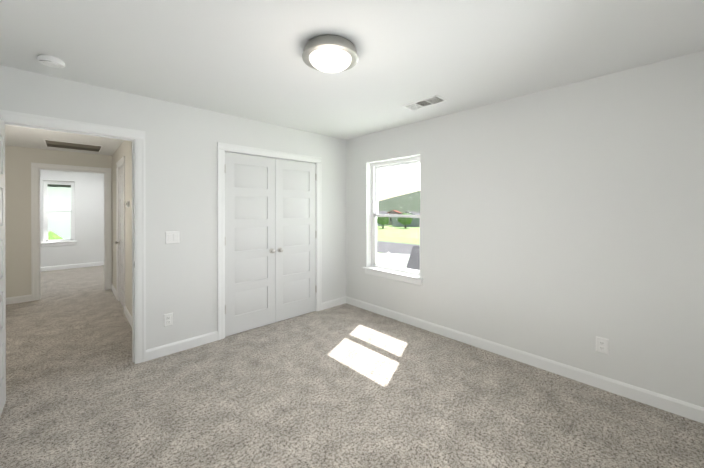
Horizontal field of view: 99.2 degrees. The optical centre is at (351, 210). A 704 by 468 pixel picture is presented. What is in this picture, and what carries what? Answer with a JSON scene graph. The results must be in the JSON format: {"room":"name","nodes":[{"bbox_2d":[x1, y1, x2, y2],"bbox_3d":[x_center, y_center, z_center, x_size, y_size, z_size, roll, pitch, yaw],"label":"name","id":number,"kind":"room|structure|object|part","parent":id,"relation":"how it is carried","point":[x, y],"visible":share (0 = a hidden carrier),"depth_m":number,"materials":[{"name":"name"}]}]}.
{"room":"empty bedroom","nodes":[
{"label":"empty bedroom","id":0,"kind":"room"},
{"bbox_2d":[48,231,62,239],"bbox_3d":[-9.096,2.544,8.476,3.030,4.064,3.316,0,0,-43],"label":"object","id":1,"kind":"structure","parent":0,"point":[51,237],"depth_m":8.68,"materials":[{"name":"green plant"}]},
{"bbox_2d":[5,145,111,297],"bbox_3d":[-4.532,0.162,5.051,6.250,2.450,0.120,0,0,-43],"label":"wall","id":2,"kind":"structure","parent":0,"point":[18,160],"depth_m":4.53,"materials":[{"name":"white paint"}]},
{"bbox_2d":[6,294,31,304],"bbox_3d":[-5.238,1.339,4.295,0.880,0.100,0.014,0,0,-43],"label":"baseboard","id":3,"kind":"structure","parent":2,"relation":"attached to","point":[18,299],"depth_m":4.50,"materials":[{"name":"white wood"}]},
{"bbox_2d":[31,162,111,300],"bbox_3d":[-4.611,0.325,4.967,0.960,2.125,0.139,0,0,-43],"label":"door frame","id":4,"kind":"structure","parent":2,"relation":"attached to","point":[34,239],"depth_m":4.69,"materials":[{"name":"white wood"}]},
{"bbox_2d":[48,184,70,238],"bbox_3d":[-15.851,0.365,11.879,10.000,8.400,15.000,0,0,39],"label":"neighbor house","id":5,"kind":"structure","parent":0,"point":[62,216],"depth_m":11.03,"materials":[{"name":"white"}]},
{"bbox_2d":[5,125,123,155],"bbox_3d":[-3.765,-1.008,3.438,1.850,0.100,3.273,0,0,-43],"label":"ceiling","id":6,"kind":"structure","parent":0,"point":[23,137],"depth_m":4.05,"materials":[{"name":"white paint"}]},
{"bbox_2d":[43,139,102,151],"bbox_3d":[-4.128,-0.956,4.453,0.620,0.011,0.600,0,0,-43],"label":"ceiling vent","id":7,"kind":"object","parent":6,"relation":"in","point":[70,145],"visible":1,"depth_m":4.39,"materials":[{"name":"white plastic"}]},
{"bbox_2d":[40,170,103,266],"bbox_3d":[-7.176,0.157,6.789,4.440,2.450,0.200,0,0,-43],"label":"wall","id":8,"kind":"structure","parent":0,"point":[88,247],"depth_m":7.26,"materials":[{"name":"white paint"}]},
{"bbox_2d":[43,181,74,241],"bbox_3d":[-6.915,0.031,7.081,0.531,1.440,0.074,0,0,-43],"label":"window","id":9,"kind":"structure","parent":8,"relation":"in","point":[46,212],"depth_m":7.05,"materials":[{"name":"white plastic"}]},
{"bbox_2d":[40,241,77,243],"bbox_3d":[-6.846,0.742,7.010,0.621,0.022,0.133,0,0,-43],"label":"window sill","id":10,"kind":"structure","parent":8,"relation":"attached to","point":[58,242],"depth_m":6.96,"materials":[{"name":"white wood"}]},
{"bbox_2d":[42,242,75,246],"bbox_3d":[-6.819,0.790,6.982,0.571,0.075,0.014,0,0,-43],"label":"trim","id":11,"kind":"structure","parent":8,"relation":"attached to","point":[58,244],"depth_m":6.97,"materials":[{"name":"white wood"}]},
{"bbox_2d":[40,261,103,271],"bbox_3d":[-7.103,1.332,6.715,4.200,0.100,0.014,0,0,-43],"label":"baseboard","id":12,"kind":"structure","parent":8,"relation":"attached to","point":[70,266],"depth_m":7.12,"materials":[{"name":"white wood"}]},
{"bbox_2d":[112,140,131,315],"bbox_3d":[-3.050,0.165,4.119,0.120,2.450,3.273,0,0,-43],"label":"wall","id":13,"kind":"structure","parent":0,"point":[123,149],"depth_m":3.96,"materials":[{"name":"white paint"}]},
{"bbox_2d":[111,284,116,298],"bbox_3d":[-3.935,1.337,4.960,0.014,0.100,0.840,0,0,-43],"label":"baseboard","id":14,"kind":"structure","parent":13,"relation":"attached to","point":[113,289],"depth_m":4.90,"materials":[{"name":"white wood"}]},
{"bbox_2d":[115,166,123,307],"bbox_3d":[-3.356,0.370,4.348,0.096,2.022,0.674,0,0,-43],"label":"hall door","id":15,"kind":"structure","parent":13,"relation":"in","point":[121,265],"depth_m":4.41,"materials":[{"name":"white paint"}]},
{"bbox_2d":[116,156,124,306],"bbox_3d":[-3.314,0.327,4.388,0.139,2.125,0.840,0,0,-43],"label":"door frame","id":16,"kind":"structure","parent":13,"relation":"attached to","point":[121,161],"depth_m":4.60,"materials":[{"name":"white wood"}]},
{"bbox_2d":[124,306,131,326],"bbox_3d":[-2.521,1.342,3.466,0.014,0.100,1.593,0,0,-43],"label":"baseboard","id":17,"kind":"structure","parent":13,"relation":"attached to","point":[128,315],"depth_m":3.77,"materials":[{"name":"white wood"}]},
{"bbox_2d":[0,65,345,349],"bbox_3d":[-1.743,0.168,3.020,4.447,2.450,0.120,0,0,-43],"label":"wall","id":18,"kind":"structure","parent":0,"point":[181,140],"depth_m":2.99,"materials":[{"name":"white paint"}]},
{"bbox_2d":[0,117,5,416],"bbox_3d":[-2.265,0.378,1.882,0.157,2.022,0.804,0,0,-43],"label":"bedroom door","id":19,"kind":"structure","parent":18,"relation":"in","point":[2,286],"depth_m":2.11,"materials":[{"name":"white paint"}]},
{"bbox_2d":[0,109,145,363],"bbox_3d":[-2.303,0.333,2.480,0.970,2.125,0.139,0,0,-43],"label":"door frame","id":20,"kind":"structure","parent":18,"relation":"attached to","point":[140,193],"depth_m":2.73,"materials":[{"name":"white wood"}]},
{"bbox_2d":[164,313,172,326],"bbox_3d":[-1.777,1.059,2.901,0.078,0.122,0.009,0,0,-43],"label":"electrical outlet","id":21,"kind":"object","parent":18,"relation":"attached to","point":[168,319],"visible":1,"depth_m":2.90,"materials":[{"name":"white plastic"}]},
{"bbox_2d":[165,231,178,243],"bbox_3d":[-1.751,0.264,2.922,0.122,0.122,0.012,0,0,-43],"label":"switch plate","id":22,"kind":"object","parent":18,"relation":"attached to","point":[171,237],"visible":1,"depth_m":2.92,"materials":[{"name":"white plastic"}]},
{"bbox_2d":[146,331,217,360],"bbox_3d":[-1.676,1.343,2.995,0.645,0.100,0.014,0,0,-43],"label":"baseboard","id":23,"kind":"structure","parent":18,"relation":"attached to","point":[170,348],"depth_m":2.96,"materials":[{"name":"white wood"}]},
{"bbox_2d":[225,152,275,336],"bbox_3d":[-1.163,0.373,3.478,0.622,2.022,0.096,0,0,-43],"label":"closet door","id":24,"kind":"structure","parent":18,"relation":"in","point":[249,242],"depth_m":3.47,"materials":[{"name":"white paint"}]},
{"bbox_2d":[217,142,321,339],"bbox_3d":[-0.982,0.359,3.741,1.273,2.065,0.124,0,0,-43],"label":"door frame","id":25,"kind":"structure","parent":18,"relation":"attached to","point":[316,192],"depth_m":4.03,"materials":[{"name":"white wood"}]},
{"bbox_2d":[275,159,316,321],"bbox_3d":[-0.709,0.372,3.907,0.622,2.022,0.096,0,0,-43],"label":"closet door","id":26,"kind":"structure","parent":18,"relation":"in","point":[295,241],"depth_m":3.90,"materials":[{"name":"white paint"}]},
{"bbox_2d":[322,296,345,309],"bbox_3d":[-0.256,1.339,4.339,0.479,0.100,0.014,0,0,-43],"label":"baseboard","id":27,"kind":"structure","parent":18,"relation":"attached to","point":[333,303],"depth_m":4.32,"materials":[{"name":"white wood"}]},
{"bbox_2d":[0,265,703,467],"bbox_3d":[-3.064,1.442,3.505,6.250,0.100,10.750,0,0,-43],"label":"floor","id":28,"kind":"structure","parent":0,"point":[345,385],"depth_m":2.17,"materials":[{"name":"carpet"}]},
{"bbox_2d":[0,0,703,139],"bbox_3d":[-3.064,-1.133,3.497,6.250,0.150,10.750,0,0,-43],"label":"ceiling","id":29,"kind":"structure","parent":0,"point":[241,58],"depth_m":1.95,"materials":[{"name":"white paint"}]},
{"bbox_2d":[37,55,64,67],"bbox_3d":[-2.091,-1.032,2.084,0.138,0.044,0.138,0,0,-43],"label":"smoke detector","id":30,"kind":"object","parent":29,"relation":"attached to","point":[50,61],"visible":1,"depth_m":2.06,"materials":[{"name":"white plastic"}]},
{"bbox_2d":[302,35,358,72],"bbox_3d":[-0.140,-0.986,1.947,0.366,0.134,0.366,0,0,-43],"label":"flush-mount ceiling light","id":31,"kind":"object","parent":29,"relation":"attached to","point":[330,53],"visible":1,"depth_m":1.85,"materials":[{"name":"white glass"}]},
{"bbox_2d":[402,95,446,110],"bbox_3d":[0.705,-1.051,2.942,0.190,0.011,0.400,0,0,-43],"label":"ceiling vent","id":32,"kind":"object","parent":29,"relation":"in","point":[426,102],"visible":1,"depth_m":2.93,"materials":[{"name":"white plastic"}]},
{"bbox_2d":[346,50,703,406],"bbox_3d":[0.987,0.167,3.516,0.200,2.450,4.940,0,0,-43],"label":"wall","id":33,"kind":"structure","parent":0,"point":[563,224],"depth_m":2.50,"materials":[{"name":"white paint"}]},
{"bbox_2d":[362,266,423,279],"bbox_3d":[0.530,0.807,3.901,0.133,0.022,0.975,0,0,-43],"label":"window sill","id":34,"kind":"structure","parent":33,"relation":"attached to","point":[402,274],"depth_m":3.85,"materials":[{"name":"white wood"}]},
{"bbox_2d":[365,269,421,285],"bbox_3d":[0.502,0.855,3.875,0.014,0.075,0.925,0,0,-43],"label":"trim","id":35,"kind":"structure","parent":33,"relation":"attached to","point":[396,278],"depth_m":3.82,"materials":[{"name":"white wood"}]},
{"bbox_2d":[371,156,419,274],"bbox_3d":[0.604,0.073,3.969,0.074,1.485,0.885,0,0,-43],"label":"window","id":36,"kind":"structure","parent":33,"relation":"in","point":[375,167],"depth_m":4.11,"materials":[{"name":"white plastic"}]},
{"bbox_3d":[0.605,0.074,3.970,0.041,1.336,0.748,0,0,-43],"label":"bedroom window glass","id":37,"kind":"part","parent":36,"relation":"part of","materials":[{"name":"clear glass"}]},
{"bbox_2d":[346,296,703,423],"bbox_3d":[1.217,1.343,3.122,0.014,0.100,3.807,0,0,-43],"label":"baseboard","id":38,"kind":"structure","parent":33,"relation":"attached to","point":[672,405],"depth_m":2.54,"materials":[{"name":"white wood"}]},
{"bbox_2d":[596,336,608,354],"bbox_3d":[1.957,1.056,2.343,0.009,0.122,0.078,0,0,-43],"label":"electrical outlet","id":39,"kind":"object","parent":33,"relation":"attached to","point":[602,345],"visible":1,"depth_m":2.34,"materials":[{"name":"white plastic"}]},
{"label":"outside","id":40,"kind":"structure","parent":0,"visible":0},
{"bbox_2d":[377,225,419,252],"bbox_3d":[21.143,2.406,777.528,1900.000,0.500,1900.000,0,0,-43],"label":"grass","id":41,"kind":"structure","parent":40,"point":[409,231],"depth_m":55.35,"materials":[{"name":"green plant"}]},
{"bbox_2d":[377,217,388,227],"bbox_3d":[7.487,2.632,73.591,3.196,3.479,3.265,0,0,-43],"label":"tree","id":42,"kind":"object","parent":41,"relation":"on","point":[381,221],"visible":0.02,"depth_m":72.72,"materials":[{"name":"green plant"}]},
{"bbox_2d":[377,211,391,225],"bbox_3d":[8.069,2.215,91.636,8.800,4.200,11.800,0,0,27],"label":"house","id":43,"kind":"structure","parent":41,"relation":"on","point":[385,212],"depth_m":89.29,"materials":[{"name":"white"}]},
{"bbox_2d":[377,252,409,267],"bbox_3d":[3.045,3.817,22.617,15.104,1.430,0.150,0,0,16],"label":"driveway","id":44,"kind":"structure","parent":41,"relation":"on","point":[401,259],"depth_m":22.57,"materials":[{"name":"white concrete"}]},
{"bbox_2d":[387,210,399,213],"bbox_3d":[13.975,2.091,99.007,8.800,4.400,12.800,0,0,12],"label":"house","id":45,"kind":"structure","parent":41,"relation":"on","point":[393,212],"depth_m":93.10,"materials":[{"name":"beige"}]},
{"bbox_2d":[377,241,419,253],"bbox_3d":[5.405,4.494,36.143,12.656,0.050,74.365,0,0,-43],"label":"road","id":46,"kind":"structure","parent":41,"relation":"on","point":[402,250],"depth_m":36.21,"materials":[{"name":"grey asphalt"}]},
{"bbox_2d":[390,211,419,226],"bbox_3d":[16.836,2.281,86.361,8.800,4.100,11.800,0,0,22],"label":"house","id":47,"kind":"structure","parent":41,"relation":"on","point":[413,222],"depth_m":81.51,"materials":[{"name":"grey"}]},
{"bbox_2d":[398,213,412,227],"bbox_3d":[13.111,2.453,73.781,3.542,3.836,3.623,0,0,-43],"label":"tree","id":48,"kind":"object","parent":41,"relation":"on","point":[407,221],"depth_m":72.94,"materials":[{"name":"green plant"}]},
{"bbox_2d":[406,246,419,269],"bbox_3d":[4.849,3.017,11.498,5.000,3.100,4.000,0,0,23],"label":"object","id":49,"kind":"structure","parent":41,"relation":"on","point":[415,252],"depth_m":11.59,"materials":[{"name":"grey"}]},
{"bbox_2d":[378,191,419,212],"bbox_3d":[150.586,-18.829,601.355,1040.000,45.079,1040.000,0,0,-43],"label":"hill","id":50,"kind":"structure","parent":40,"point":[415,196],"depth_m":409.43,"materials":[{"name":"green plant"}]}
]}

